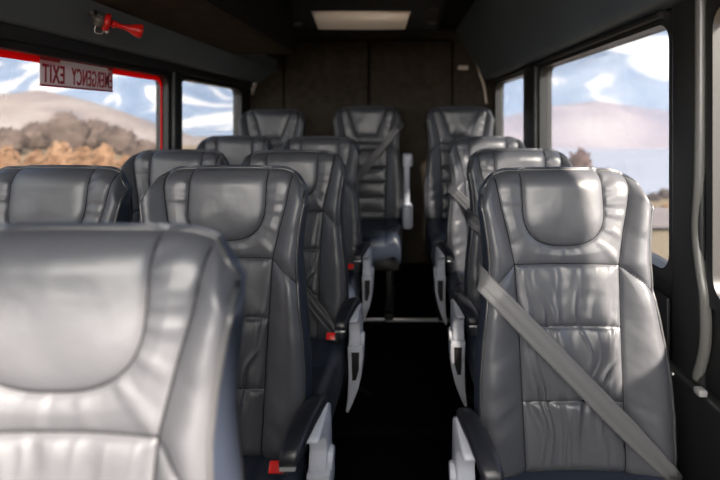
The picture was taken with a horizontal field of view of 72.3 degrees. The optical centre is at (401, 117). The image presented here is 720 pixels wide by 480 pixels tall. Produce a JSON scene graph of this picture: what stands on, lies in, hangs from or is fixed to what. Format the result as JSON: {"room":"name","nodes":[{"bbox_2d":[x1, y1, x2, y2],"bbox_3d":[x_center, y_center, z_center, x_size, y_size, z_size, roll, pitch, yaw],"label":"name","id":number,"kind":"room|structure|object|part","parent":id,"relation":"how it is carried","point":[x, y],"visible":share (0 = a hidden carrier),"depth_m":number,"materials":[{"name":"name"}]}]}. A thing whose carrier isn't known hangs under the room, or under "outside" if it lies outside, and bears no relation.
{"room":"vehicle interior","nodes":[
{"label":"vehicle interior","id":0,"kind":"room"},
{"bbox_2d":[242,87,250,114],"bbox_3d":[-1.275,0.290,1.825,0.050,2.020,4.450,0,0,0],"label":"wall","id":1,"kind":"structure","parent":0,"point":[246,92],"depth_m":3.94,"materials":[{"name":"black"}]},
{"bbox_2d":[0,39,169,149],"bbox_3d":[-1.270,0.138,1.575,0.064,0.765,2.090,0,0,0],"label":"window","id":2,"kind":"structure","parent":1,"relation":"in","point":[8,49],"depth_m":2.22,"materials":[{"name":"black"}]},
{"bbox_2d":[39,56,112,91],"bbox_3d":[-1.268,-0.167,1.933,0.006,0.108,0.430,0,0,0],"label":"emergency exit sign","id":3,"kind":"object","parent":2,"relation":"attached to","point":[53,72],"visible":1,"depth_m":1.89,"materials":[{"name":"white"}]},
{"bbox_2d":[63,62,105,69],"bbox_3d":[-1.266,-0.205,1.963,0.001,0.005,0.269,0,0,0],"label":"print","id":4,"kind":"object","parent":3,"relation":"on","point":[66,65],"depth_m":1.93,"materials":[{"name":"white"}]},
{"bbox_2d":[0,22,253,87],"bbox_3d":[-1.228,-0.268,1.815,0.044,0.044,4.430,0,0,0],"label":"trim","id":5,"kind":"structure","parent":1,"relation":"attached to","point":[10,32],"depth_m":1.96,"materials":[{"name":"black"}]},
{"bbox_2d":[0,0,276,82],"bbox_3d":[-1.140,-0.383,1.820,0.220,0.194,4.440,0,0,0],"label":"wall","id":6,"kind":"structure","parent":1,"relation":"attached to","point":[70,19],"depth_m":1.99,"materials":[{"name":"grey plastic"}]},
{"bbox_2d":[88,10,143,37],"bbox_3d":[-1.009,-0.336,1.722,0.180,0.096,0.064,0,0,-34],"label":"hammer","id":7,"kind":"object","parent":6,"relation":"attached to","point":[99,20],"visible":1,"depth_m":1.70,"materials":[{"name":"red plastic"}]},
{"bbox_3d":[-0.976,-0.316,1.741,0.052,0.056,0.108,0,0,45],"label":"handle","id":8,"kind":"part","parent":7,"relation":"part of","materials":[{"name":"red plastic"}]},
{"bbox_2d":[92,0,294,54],"bbox_3d":[-0.843,-0.544,1.310,0.375,0.312,3.380,0,0,0],"label":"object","id":9,"kind":"object","parent":6,"relation":"attached to","point":[236,27],"visible":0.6,"depth_m":2.13,"materials":[{"name":"black plastic"}]},
{"bbox_2d":[170,71,181,148],"bbox_3d":[-1.232,0.250,2.672,0.035,1.100,0.095,0,0,0],"label":"trim","id":10,"kind":"structure","parent":1,"relation":"attached to","point":[175,77],"depth_m":2.64,"materials":[{"name":"black plastic"}]},
{"bbox_2d":[182,75,241,134],"bbox_3d":[-1.270,0.138,3.263,0.064,0.765,1.075,0,0,0],"label":"window","id":11,"kind":"structure","parent":1,"relation":"in","point":[236,90],"depth_m":3.76,"materials":[{"name":"black"}]},
{"bbox_2d":[251,31,492,262],"bbox_3d":[-0.250,0.290,4.075,2.100,2.020,0.050,0,0,0],"label":"wall","id":12,"kind":"structure","parent":0,"point":[467,84],"depth_m":4.05,"materials":[{"name":"brown carpet"}]},
{"bbox_2d":[251,82,256,94],"bbox_3d":[-1.210,-0.245,4.010,0.050,0.110,0.040,0,0,0],"label":"trim","id":13,"kind":"structure","parent":12,"relation":"attached to","point":[255,83],"depth_m":3.99,"materials":[{"name":"beige"}]},
{"bbox_2d":[285,41,366,135],"bbox_3d":[-0.625,0.273,4.044,0.680,1.815,0.032,0,0,0],"label":"rear wall panel","id":14,"kind":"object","parent":12,"relation":"in","point":[322,78],"depth_m":4.03,"materials":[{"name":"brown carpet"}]},
{"bbox_2d":[283,39,452,108],"bbox_3d":[-0.280,0.275,4.048,1.410,1.850,0.008,0,0,0],"label":"trim","id":15,"kind":"structure","parent":12,"relation":"attached to","point":[367,40],"depth_m":4.04,"materials":[{"name":"black plastic"}]},
{"bbox_2d":[370,41,450,260],"bbox_3d":[0.071,0.273,4.044,0.667,1.815,0.032,0,0,0],"label":"rear wall panel","id":16,"kind":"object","parent":12,"relation":"in","point":[413,78],"depth_m":4.03,"materials":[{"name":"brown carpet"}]},
{"bbox_2d":[458,66,467,69],"bbox_3d":[0.505,-0.415,4.037,0.084,0.034,0.030,0,0,0],"label":"wall fitting","id":17,"kind":"object","parent":12,"relation":"attached to","point":[459,67],"visible":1,"depth_m":4.03,"materials":[{"name":"beige"}]},
{"bbox_2d":[332,437,479,479],"bbox_3d":[-0.250,1.330,1.825,2.100,0.060,4.450,0,0,0],"label":"floor","id":18,"kind":"structure","parent":0,"point":[356,458],"depth_m":1.88,"materials":[{"name":"black carpet"}]},
{"bbox_2d":[0,165,132,222],"bbox_3d":[-0.943,0.715,1.091,0.464,1.171,0.642,0,0,0],"label":"passenger seat","id":19,"kind":"object","parent":18,"relation":"on","point":[28,193],"visible":0.24,"depth_m":1.30,"materials":[{"name":"black leather"}]},
{"bbox_3d":[-0.943,0.230,1.323,0.206,0.188,0.079,0,0,0],"label":"headrest panel","id":20,"kind":"part","parent":19,"relation":"part of","materials":[{"name":"grey leather"}]},
{"bbox_2d":[0,222,246,479],"bbox_3d":[-0.385,0.719,0.387,0.557,1.163,0.637,0,0,0],"label":"passenger seat","id":21,"kind":"object","parent":18,"relation":"on","point":[121,342],"visible":1,"depth_m":0.58,"materials":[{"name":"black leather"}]},
{"bbox_3d":[-0.420,0.611,0.543,0.273,0.479,0.084,0,0,0],"label":"panel","id":22,"kind":"part","parent":21,"relation":"part of","materials":[{"name":"grey leather"}]},
{"bbox_3d":[-0.420,0.237,0.618,0.216,0.186,0.079,0,0,0],"label":"headrest panel","id":23,"kind":"part","parent":21,"relation":"part of","materials":[{"name":"grey leather"}]},
{"bbox_3d":[-0.420,0.260,0.612,0.357,0.227,0.090,0,0,0],"label":"shoulder panel","id":24,"kind":"part","parent":21,"relation":"part of","materials":[{"name":"grey leather"}]},
{"bbox_2d":[121,149,229,222],"bbox_3d":[-0.918,0.715,1.771,0.464,1.171,0.642,0,0,0],"label":"passenger seat","id":25,"kind":"object","parent":18,"relation":"on","point":[141,169],"visible":0.16,"depth_m":1.98,"materials":[{"name":"black leather"}]},
{"bbox_3d":[-0.918,0.253,1.998,0.340,0.228,0.091,0,0,0],"label":"shoulder panel","id":26,"kind":"part","parent":25,"relation":"part of","materials":[{"name":"grey leather"}]},
{"bbox_3d":[-0.918,0.230,2.003,0.206,0.188,0.079,0,0,0],"label":"headrest panel","id":27,"kind":"part","parent":25,"relation":"part of","materials":[{"name":"grey leather"}]},
{"bbox_2d":[139,165,334,479],"bbox_3d":[-0.433,0.715,1.091,0.530,1.171,0.642,0,0,0],"label":"passenger seat","id":28,"kind":"object","parent":18,"relation":"on","point":[261,211],"visible":0.5,"depth_m":1.25,"materials":[{"name":"grey leather"}]},
{"bbox_3d":[-0.466,0.253,1.317,0.340,0.228,0.091,0,0,0],"label":"shoulder panel","id":29,"kind":"part","parent":28,"relation":"part of","materials":[{"name":"grey leather"}]},
{"bbox_3d":[-0.466,0.230,1.323,0.206,0.188,0.079,0,0,0],"label":"headrest panel","id":30,"kind":"part","parent":28,"relation":"part of","materials":[{"name":"grey leather"}]},
{"bbox_3d":[-0.466,0.606,1.248,0.260,0.482,0.084,0,0,0],"label":"panel","id":31,"kind":"part","parent":28,"relation":"part of","materials":[{"name":"grey leather"}]},
{"bbox_2d":[243,454,306,479],"bbox_3d":[-0.466,0.904,1.005,0.450,0.174,0.470,0,0,0],"label":"cushion","id":32,"kind":"object","parent":28,"relation":"on","point":[255,466],"depth_m":1.18,"materials":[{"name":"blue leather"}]},
{"bbox_3d":[-0.203,0.785,1.172,0.045,0.171,0.142,0,0,5],"label":"armrest","id":33,"kind":"part","parent":28,"relation":"part of","materials":[{"name":"grey plastic"}]},
{"bbox_2d":[240,150,364,471],"bbox_3d":[-0.407,0.715,1.741,0.530,1.171,0.642,0,0,0],"label":"passenger seat","id":34,"kind":"object","parent":18,"relation":"on","point":[331,309],"visible":0.38,"depth_m":1.87,"materials":[{"name":"black leather"}]},
{"bbox_3d":[-0.440,0.253,1.968,0.340,0.228,0.091,0,0,0],"label":"shoulder panel","id":35,"kind":"part","parent":34,"relation":"part of","materials":[{"name":"grey leather"}]},
{"bbox_3d":[-0.440,0.230,1.973,0.206,0.188,0.079,0,0,0],"label":"headrest panel","id":36,"kind":"part","parent":34,"relation":"part of","materials":[{"name":"grey leather"}]},
{"bbox_3d":[-0.440,0.930,1.690,0.410,0.200,0.460,0,0,0],"label":"seat frame","id":37,"kind":"part","parent":34,"relation":"part of","materials":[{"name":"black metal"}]},
{"bbox_3d":[-0.440,0.606,1.898,0.260,0.482,0.084,0,0,0],"label":"panel","id":38,"kind":"part","parent":34,"relation":"part of","materials":[{"name":"grey leather"}]},
{"bbox_2d":[311,338,345,419],"bbox_3d":[-0.440,0.904,1.655,0.450,0.174,0.470,0,0,0],"label":"cushion","id":39,"kind":"object","parent":34,"relation":"on","point":[328,358],"depth_m":1.69,"materials":[{"name":"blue leather"}]},
{"bbox_3d":[-0.177,0.785,1.822,0.045,0.171,0.142,0,0,5],"label":"armrest","id":40,"kind":"part","parent":34,"relation":"part of","materials":[{"name":"grey plastic"}]},
{"bbox_2d":[332,330,473,436],"bbox_3d":[-0.250,1.285,2.465,2.000,0.030,0.930,0,0,0],"label":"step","id":41,"kind":"structure","parent":18,"relation":"on","point":[407,388],"depth_m":2.28,"materials":[{"name":"black carpet"}]},
{"bbox_2d":[196,135,272,164],"bbox_3d":[-0.945,0.684,2.551,0.464,1.171,0.642,0,0,0],"label":"passenger seat","id":42,"kind":"object","parent":41,"relation":"on","point":[235,148],"visible":0.15,"depth_m":2.76,"materials":[{"name":"grey leather"}]},
{"bbox_3d":[-0.945,0.223,2.777,0.340,0.228,0.091,0,0,0],"label":"shoulder panel","id":43,"kind":"part","parent":42,"relation":"part of","materials":[{"name":"grey leather"}]},
{"bbox_3d":[-0.945,0.200,2.783,0.206,0.188,0.079,0,0,0],"label":"headrest panel","id":44,"kind":"part","parent":42,"relation":"part of","materials":[{"name":"grey leather"}]},
{"bbox_2d":[281,136,373,401],"bbox_3d":[-0.413,0.684,2.456,0.530,1.171,0.642,0,0,0],"label":"passenger seat","id":45,"kind":"object","parent":41,"relation":"on","point":[347,148],"visible":0.27,"depth_m":2.58,"materials":[{"name":"grey leather"}]},
{"bbox_3d":[-0.446,0.223,2.683,0.340,0.228,0.091,0,0,0],"label":"shoulder panel","id":46,"kind":"part","parent":45,"relation":"part of","materials":[{"name":"grey leather"}]},
{"bbox_3d":[-0.446,0.200,2.688,0.206,0.188,0.079,0,0,0],"label":"headrest panel","id":47,"kind":"part","parent":45,"relation":"part of","materials":[{"name":"grey leather"}]},
{"bbox_2d":[347,273,359,337],"bbox_3d":[-0.446,0.874,2.370,0.450,0.174,0.470,0,0,0],"label":"armrest","id":48,"kind":"object","parent":45,"relation":"on","point":[354,278],"depth_m":2.44,"materials":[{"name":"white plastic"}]},
{"bbox_3d":[-0.183,0.755,2.537,0.045,0.171,0.142,0,0,5],"label":"armrest","id":49,"kind":"part","parent":45,"relation":"part of","materials":[{"name":"grey plastic"}]},
{"bbox_2d":[434,136,524,402],"bbox_3d":[0.439,0.684,2.451,0.544,1.171,0.642,0,0,0],"label":"passenger seat","id":50,"kind":"object","parent":41,"relation":"on","point":[460,149],"visible":0.29,"depth_m":2.57,"materials":[{"name":"grey leather"}]},
{"bbox_3d":[0.202,0.755,2.532,0.045,0.171,0.142,0,0,-5],"label":"armrest","id":51,"kind":"part","parent":50,"relation":"part of","materials":[{"name":"grey plastic"}]},
{"bbox_2d":[447,271,465,329],"bbox_3d":[0.465,0.874,2.365,0.450,0.174,0.470,0,0,0],"label":"cushion","id":52,"kind":"object","parent":50,"relation":"on","point":[455,280],"depth_m":2.45,"materials":[{"name":"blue leather"}]},
{"bbox_3d":[0.465,0.900,2.400,0.410,0.200,0.460,0,0,0],"label":"seat frame","id":53,"kind":"part","parent":50,"relation":"part of","materials":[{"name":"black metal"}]},
{"bbox_3d":[0.465,0.576,2.608,0.260,0.482,0.084,0,0,0],"label":"panel","id":54,"kind":"part","parent":50,"relation":"part of","materials":[{"name":"grey leather"}]},
{"bbox_3d":[0.465,0.223,2.678,0.340,0.228,0.091,0,0,0],"label":"shoulder panel","id":55,"kind":"part","parent":50,"relation":"part of","materials":[{"name":"grey leather"}]},
{"bbox_3d":[0.465,0.200,2.683,0.206,0.188,0.079,0,0,0],"label":"headrest panel","id":56,"kind":"part","parent":50,"relation":"part of","materials":[{"name":"grey leather"}]},
{"bbox_2d":[359,263,449,329],"bbox_3d":[-0.250,1.250,3.490,2.000,0.100,1.120,0,0,0],"label":"platform","id":57,"kind":"object","parent":18,"relation":"on","point":[413,283],"depth_m":3.24,"materials":[{"name":"black carpet"}]},
{"bbox_2d":[237,109,305,149],"bbox_3d":[-0.905,0.568,3.191,0.501,1.265,0.693,0,0,0],"label":"passenger seat","id":58,"kind":"object","parent":57,"relation":"on","point":[279,126],"visible":0.29,"depth_m":3.41,"materials":[{"name":"black leather"}]},
{"bbox_3d":[-0.905,0.070,3.433,0.367,0.246,0.094,0,0,0],"label":"shoulder panel","id":59,"kind":"part","parent":58,"relation":"part of","materials":[{"name":"grey leather"}]},
{"bbox_3d":[-0.905,0.044,3.439,0.276,0.203,0.082,0,0,0],"label":"headrest panel","id":60,"kind":"part","parent":58,"relation":"part of","materials":[{"name":"grey leather"}]},
{"bbox_3d":[-0.905,0.451,3.361,0.281,0.521,0.090,0,0,0],"label":"panel","id":61,"kind":"part","parent":58,"relation":"part of","materials":[{"name":"grey leather"}]},
{"bbox_2d":[333,106,412,319],"bbox_3d":[-0.214,0.556,3.198,0.569,1.288,0.706,0,0,0],"label":"passenger seat","id":62,"kind":"object","parent":57,"relation":"on","point":[384,201],"visible":0.76,"depth_m":3.34,"materials":[{"name":"grey leather"}]},
{"bbox_3d":[-0.243,0.049,3.445,0.374,0.251,0.096,0,0,0],"label":"shoulder panel","id":63,"kind":"part","parent":62,"relation":"part of","materials":[{"name":"grey leather"}]},
{"bbox_3d":[-0.243,0.023,3.451,0.282,0.207,0.084,0,0,0],"label":"headrest panel","id":64,"kind":"part","parent":62,"relation":"part of","materials":[{"name":"grey leather"}]},
{"bbox_3d":[-0.243,0.437,3.371,0.286,0.530,0.092,0,0,0],"label":"panel","id":65,"kind":"part","parent":62,"relation":"part of","materials":[{"name":"grey leather"}]},
{"bbox_3d":[-0.243,0.793,3.142,0.451,0.220,0.506,0,0,0],"label":"seat frame","id":66,"kind":"part","parent":62,"relation":"part of","materials":[{"name":"black metal"}]},
{"bbox_2d":[361,218,402,265],"bbox_3d":[-0.243,0.765,3.103,0.495,0.191,0.517,0,0,0],"label":"cushion","id":67,"kind":"object","parent":62,"relation":"on","point":[385,235],"depth_m":2.89,"materials":[{"name":"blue leather"}]},
{"bbox_3d":[0.032,0.441,3.351,0.040,0.374,0.066,0,0,0],"label":"armrest","id":68,"kind":"part","parent":62,"relation":"part of","materials":[{"name":"grey plastic"}]},
{"bbox_3d":[0.037,0.287,3.348,0.066,0.088,0.094,0,0,0],"label":"armrest","id":69,"kind":"part","parent":62,"relation":"part of","materials":[{"name":"grey plastic"}]},
{"bbox_2d":[364,318,449,321],"bbox_3d":[-0.250,1.206,2.926,2.000,0.019,0.016,0,0,0],"label":"trim","id":70,"kind":"structure","parent":57,"relation":"attached to","point":[366,319],"depth_m":2.92,"materials":[{"name":"silver metal"}]},
{"bbox_2d":[424,106,494,320],"bbox_3d":[0.405,0.556,3.188,0.511,1.288,0.706,0,0,0],"label":"passenger seat","id":71,"kind":"object","parent":57,"relation":"on","point":[444,124],"visible":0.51,"depth_m":3.37,"materials":[{"name":"grey leather"}]},
{"bbox_2d":[425,219,445,265],"bbox_3d":[0.405,0.765,3.094,0.495,0.191,0.517,0,0,0],"label":"cushion","id":72,"kind":"object","parent":71,"relation":"on","point":[435,229],"depth_m":3.02,"materials":[{"name":"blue leather"}]},
{"bbox_3d":[0.405,0.793,3.132,0.451,0.220,0.506,0,0,0],"label":"seat frame","id":73,"kind":"part","parent":71,"relation":"part of","materials":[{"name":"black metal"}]},
{"bbox_3d":[0.405,0.437,3.361,0.286,0.530,0.092,0,0,0],"label":"panel","id":74,"kind":"part","parent":71,"relation":"part of","materials":[{"name":"grey leather"}]},
{"bbox_3d":[0.405,0.023,3.441,0.282,0.207,0.084,0,0,0],"label":"headrest panel","id":75,"kind":"part","parent":71,"relation":"part of","materials":[{"name":"grey leather"}]},
{"bbox_3d":[0.405,0.049,3.435,0.374,0.251,0.096,0,0,0],"label":"shoulder panel","id":76,"kind":"part","parent":71,"relation":"part of","materials":[{"name":"grey leather"}]},
{"bbox_2d":[448,148,571,406],"bbox_3d":[0.452,0.710,1.771,0.544,1.171,0.642,0,0,0],"label":"passenger seat","id":77,"kind":"object","parent":18,"relation":"on","point":[482,162],"visible":0.23,"depth_m":1.91,"materials":[{"name":"grey leather"}]},
{"bbox_3d":[0.215,0.780,1.852,0.045,0.171,0.142,0,0,-5],"label":"armrest","id":78,"kind":"part","parent":77,"relation":"part of","materials":[{"name":"grey plastic"}]},
{"bbox_2d":[467,335,475,384],"bbox_3d":[0.478,0.899,1.685,0.450,0.174,0.470,0,0,0],"label":"cushion","id":79,"kind":"object","parent":77,"relation":"on","point":[471,339],"depth_m":1.83,"materials":[{"name":"blue leather"}]},
{"bbox_3d":[0.478,0.248,1.998,0.340,0.228,0.091,0,0,0],"label":"shoulder panel","id":80,"kind":"part","parent":77,"relation":"part of","materials":[{"name":"grey leather"}]},
{"bbox_3d":[0.478,0.225,2.003,0.206,0.188,0.079,0,0,0],"label":"headrest panel","id":81,"kind":"part","parent":77,"relation":"part of","materials":[{"name":"grey leather"}]},
{"bbox_2d":[449,167,682,479],"bbox_3d":[0.384,0.715,1.036,0.544,1.171,0.642,0,0,0],"label":"passenger seat","id":82,"kind":"object","parent":18,"relation":"on","point":[573,379],"visible":1,"depth_m":1.18,"materials":[{"name":"grey leather"}]},
{"bbox_3d":[0.147,0.785,1.117,0.045,0.171,0.142,0,0,-5],"label":"armrest","id":83,"kind":"part","parent":82,"relation":"part of","materials":[{"name":"grey plastic"}]},
{"bbox_3d":[0.410,0.230,1.268,0.206,0.188,0.079,0,0,0],"label":"headrest panel","id":84,"kind":"part","parent":82,"relation":"part of","materials":[{"name":"grey leather"}]},
{"bbox_3d":[0.410,0.253,1.262,0.340,0.228,0.091,0,0,0],"label":"shoulder panel","id":85,"kind":"part","parent":82,"relation":"part of","materials":[{"name":"grey leather"}]},
{"bbox_3d":[0.410,0.606,1.193,0.260,0.482,0.084,0,0,0],"label":"panel","id":86,"kind":"part","parent":82,"relation":"part of","materials":[{"name":"grey leather"}]},
{"bbox_2d":[479,470,665,479],"bbox_3d":[0.410,0.904,0.950,0.450,0.174,0.470,0,0,0],"label":"cushion","id":87,"kind":"object","parent":82,"relation":"on","point":[508,474],"depth_m":1.15,"materials":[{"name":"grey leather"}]},
{"bbox_2d":[438,0,474,30],"bbox_3d":[-0.250,-0.745,1.825,2.100,0.050,4.450,0,0,0],"label":"ceiling","id":88,"kind":"structure","parent":0,"point":[454,12],"depth_m":3.38,"materials":[{"name":"black"}]},
{"bbox_2d":[292,0,446,33],"bbox_3d":[-0.243,-0.619,3.072,1.033,0.203,0.349,0,0,0],"label":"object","id":89,"kind":"object","parent":88,"relation":"attached to","point":[308,16],"visible":0.94,"depth_m":2.92,"materials":[{"name":"black"}]},
{"bbox_2d":[293,22,303,26],"bbox_3d":[-0.623,-0.560,2.938,0.072,0.027,0.020,0,0,0],"label":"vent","id":90,"kind":"object","parent":89,"relation":"attached to","point":[295,24],"depth_m":2.93,"materials":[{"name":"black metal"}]},
{"bbox_3d":[-0.243,-0.582,2.929,0.591,0.106,0.063,0,0,0],"label":"grille panel","id":91,"kind":"part","parent":89,"relation":"part of","materials":[{"name":"beige"}]},
{"bbox_2d":[426,21,436,24],"bbox_3d":[0.177,-0.570,2.936,0.072,0.027,0.020,0,0,0],"label":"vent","id":92,"kind":"object","parent":89,"relation":"attached to","point":[427,22],"depth_m":2.93,"materials":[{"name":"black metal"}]},
{"bbox_2d":[428,8,438,11],"bbox_3d":[0.187,-0.645,2.920,0.072,0.027,0.020,0,0,0],"label":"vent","id":93,"kind":"object","parent":89,"relation":"attached to","point":[429,9],"depth_m":2.91,"materials":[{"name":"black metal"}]},
{"bbox_2d":[456,0,683,80],"bbox_3d":[0.597,-0.511,1.820,0.307,0.418,4.440,0,0,0],"label":"panel","id":94,"kind":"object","parent":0,"point":[502,37],"depth_m":2.32,"materials":[{"name":"grey plastic"}]},
{"bbox_2d":[476,64,487,102],"bbox_3d":[0.653,-0.280,4.000,0.095,0.324,0.020,0,0,0],"label":"trim","id":95,"kind":"structure","parent":94,"relation":"attached to","point":[478,69],"depth_m":3.99,"materials":[{"name":"beige"}]},
{"bbox_2d":[493,9,719,399],"bbox_3d":[0.775,0.290,1.825,0.050,2.020,4.450,0,0,0],"label":"wall","id":96,"kind":"structure","parent":0,"point":[713,367],"depth_m":1.18,"materials":[{"name":"black"}]},
{"bbox_2d":[495,72,522,135],"bbox_3d":[0.770,0.082,3.400,0.064,0.747,0.980,0,0,0],"label":"window","id":97,"kind":"structure","parent":96,"relation":"in","point":[499,86],"depth_m":3.86,"materials":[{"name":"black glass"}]},
{"bbox_2d":[523,64,538,147],"bbox_3d":[0.733,0.250,2.780,0.035,1.100,0.240,0,0,0],"label":"trim","id":98,"kind":"structure","parent":96,"relation":"attached to","point":[530,73],"depth_m":2.73,"materials":[{"name":"black plastic"}]},
{"bbox_2d":[489,10,667,83],"bbox_3d":[0.734,-0.293,2.705,0.033,0.026,2.650,0,0,0],"label":"trim","id":99,"kind":"structure","parent":96,"relation":"attached to","point":[658,15],"depth_m":1.78,"materials":[{"name":"black"}]},
{"bbox_2d":[538,12,671,283],"bbox_3d":[0.770,0.082,1.990,0.064,0.747,1.321,0,0,0],"label":"window","id":100,"kind":"structure","parent":96,"relation":"in","point":[662,267],"depth_m":1.70,"materials":[{"name":"black plastic"}]},
{"bbox_2d":[653,287,670,359],"bbox_3d":[0.743,0.900,2.705,0.015,0.800,2.690,0,0,0],"label":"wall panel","id":101,"kind":"structure","parent":96,"relation":"attached to","point":[663,301],"depth_m":1.37,"materials":[{"name":"black"}]},
{"bbox_2d":[672,0,705,387],"bbox_3d":[0.740,-0.010,1.266,0.020,1.380,0.132,0,0,0],"label":"pillar","id":102,"kind":"structure","parent":96,"relation":"attached to","point":[685,296],"depth_m":1.27,"materials":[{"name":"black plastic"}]},
{"bbox_2d":[669,360,719,479],"bbox_3d":[0.725,0.962,0.472,0.050,0.636,1.745,0,0,0],"label":"wall panel","id":103,"kind":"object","parent":96,"relation":"in","point":[697,410],"depth_m":1.19,"materials":[{"name":"black plastic"}]},
{"bbox_2d":[691,0,711,381],"bbox_3d":[0.736,0.102,1.204,0.026,1.104,0.061,0,0,0],"label":"belt","id":104,"kind":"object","parent":96,"relation":"attached to","point":[705,312],"depth_m":1.20,"materials":[{"name":"fabric"}]},
{"bbox_2d":[706,0,719,313],"bbox_3d":[0.770,0.082,0.993,0.064,0.747,0.395,0,0,0],"label":"window","id":105,"kind":"structure","parent":96,"relation":"in","point":[712,6],"depth_m":1.17,"materials":[{"name":"black"}]},
{"label":"outside","id":106,"kind":"structure","parent":0,"visible":0},
{"bbox_2d":[18,137,668,259],"bbox_3d":[-50.000,9.049,180.000,700.000,14.160,480.000,0,0,0],"label":"ground","id":107,"kind":"structure","parent":106,"point":[660,236],"depth_m":8.71,"materials":[{"name":"brown soil"}]},
{"bbox_2d":[0,145,21,168],"bbox_3d":[-12.063,1.532,15.001,0.843,1.408,0.764,0,0,0],"label":"bush","id":108,"kind":"object","parent":107,"relation":"on","point":[8,157],"visible":0.35,"depth_m":14.86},
{"bbox_2d":[0,126,32,152],"bbox_3d":[-21.970,1.326,27.040,2.532,1.755,2.306,0,0,0],"label":"shrub","id":109,"kind":"object","parent":107,"relation":"on","point":[15,138],"visible":0.73,"depth_m":26.69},
{"bbox_2d":[22,150,44,165],"bbox_3d":[-13.154,1.699,17.592,0.795,1.114,0.676,0,0,0],"label":"bush","id":110,"kind":"object","parent":107,"relation":"on","point":[36,158],"visible":0.52,"depth_m":17.44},
{"bbox_2d":[20,120,47,149],"bbox_3d":[-23.279,1.176,31.485,2.696,2.112,2.840,0,0,0],"label":"shrub","id":111,"kind":"object","parent":107,"relation":"on","point":[31,130],"visible":0.41,"depth_m":30.71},
{"bbox_2d":[44,140,77,164],"bbox_3d":[-10.463,1.461,15.035,0.900,1.578,0.898,0,0,0],"label":"bush","id":112,"kind":"object","parent":107,"relation":"on","point":[60,153],"visible":0.48,"depth_m":14.86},
{"bbox_2d":[39,110,92,152],"bbox_3d":[-18.408,0.875,27.164,2.506,2.603,2.312,0,0,0],"label":"shrub","id":113,"kind":"object","parent":107,"relation":"on","point":[64,126],"visible":0.76,"depth_m":26.43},
{"bbox_2d":[73,146,92,164],"bbox_3d":[-11.416,1.631,17.599,0.853,1.276,0.734,0,0,0],"label":"bush","id":114,"kind":"object","parent":107,"relation":"on","point":[82,155],"visible":0.5,"depth_m":17.42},
{"bbox_2d":[84,117,111,149],"bbox_3d":[-19.864,1.060,31.546,2.840,2.232,2.219,0,0,0],"label":"shrub","id":115,"kind":"object","parent":107,"relation":"on","point":[97,125],"visible":0.3,"depth_m":30.97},
{"bbox_2d":[91,143,115,166],"bbox_3d":[-9.108,1.515,14.973,0.744,1.525,0.659,0,0,22],"label":"bush","id":116,"kind":"object","parent":107,"relation":"on","point":[102,156],"visible":0.37,"depth_m":14.86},
{"bbox_2d":[95,125,137,154],"bbox_3d":[-15.775,1.257,27.042,2.074,1.820,1.905,0,0,0],"label":"shrub","id":117,"kind":"object","parent":107,"relation":"on","point":[116,137],"visible":0.71,"depth_m":26.47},
{"bbox_2d":[115,155,129,168],"bbox_3d":[-9.886,1.777,17.608,0.741,0.978,0.692,0,0,0],"label":"bush","id":118,"kind":"object","parent":107,"relation":"on","point":[121,161],"visible":0.18,"depth_m":17.42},
{"bbox_2d":[120,139,155,156],"bbox_3d":[-12.287,1.580,23.025,1.634,1.277,1.343,0,0,13],"label":"shrub","id":119,"kind":"object","parent":107,"relation":"on","point":[135,146],"visible":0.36,"depth_m":22.62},
{"bbox_2d":[568,147,592,166],"bbox_3d":[4.581,1.472,12.585,0.697,1.475,0.662,0,0,0],"label":"bush","id":120,"kind":"object","parent":107,"relation":"on","point":[579,159],"visible":0.31,"depth_m":12.47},
{"bbox_2d":[647,192,659,201],"bbox_3d":[6.194,2.012,12.104,0.371,0.391,0.335,0,0,0],"label":"shrub","id":121,"kind":"object","parent":107,"relation":"on","point":[654,197],"visible":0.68,"depth_m":12.01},
{"bbox_2d":[657,188,668,198],"bbox_3d":[6.756,1.987,12.600,0.407,0.426,0.392,0,0,0],"label":"shrub","id":122,"kind":"object","parent":107,"relation":"on","point":[663,193],"visible":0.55,"depth_m":12.50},
{"bbox_2d":[660,202,668,207],"bbox_3d":[5.738,2.017,10.705,0.307,0.350,0.275,0,0,0],"label":"tussock","id":123,"kind":"object","parent":107,"relation":"on","point":[663,205],"visible":0.21,"depth_m":10.65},
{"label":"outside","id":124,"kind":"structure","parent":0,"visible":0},
{"bbox_2d":[552,148,668,194],"bbox_3d":[210.000,9.450,215.000,420.000,0.300,410.000,0,0,0],"label":"lake","id":125,"kind":"structure","parent":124,"point":[649,167],"depth_m":102.40,"materials":[{"name":"liquid"}]},
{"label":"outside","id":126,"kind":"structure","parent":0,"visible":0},
{"bbox_2d":[0,57,232,130],"bbox_3d":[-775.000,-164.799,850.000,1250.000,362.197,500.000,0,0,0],"label":"sky","id":127,"kind":"structure","parent":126,"point":[204,107],"depth_m":699.25,"materials":[{"name":"blue"}]},
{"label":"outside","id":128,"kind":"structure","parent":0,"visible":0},
{"bbox_2d":[504,30,668,116],"bbox_3d":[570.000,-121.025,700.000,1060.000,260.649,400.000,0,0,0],"label":"sky","id":129,"kind":"structure","parent":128,"point":[635,73],"depth_m":599.27,"materials":[{"name":"blue"}]},
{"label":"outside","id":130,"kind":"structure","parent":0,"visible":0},
{"bbox_2d":[0,90,203,144],"bbox_3d":[-240.000,1.533,260.000,360.000,34.784,120.000,0,0,0],"label":"hills","id":131,"kind":"structure","parent":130,"point":[16,109],"depth_m":254.43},
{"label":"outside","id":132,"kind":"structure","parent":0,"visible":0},
{"bbox_2d":[504,101,668,147],"bbox_3d":[135.000,1.126,195.000,250.000,16.348,90.000,0,0,0],"label":"hills","id":133,"kind":"structure","parent":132,"point":[593,124],"depth_m":169.07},
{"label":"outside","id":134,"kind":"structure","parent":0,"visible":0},
{"bbox_2d":[653,207,668,227],"bbox_3d":[25.600,1.945,9.700,55.200,0.001,2.000,0,0,0],"label":"road","id":135,"kind":"structure","parent":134,"point":[661,215],"depth_m":9.53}
]}

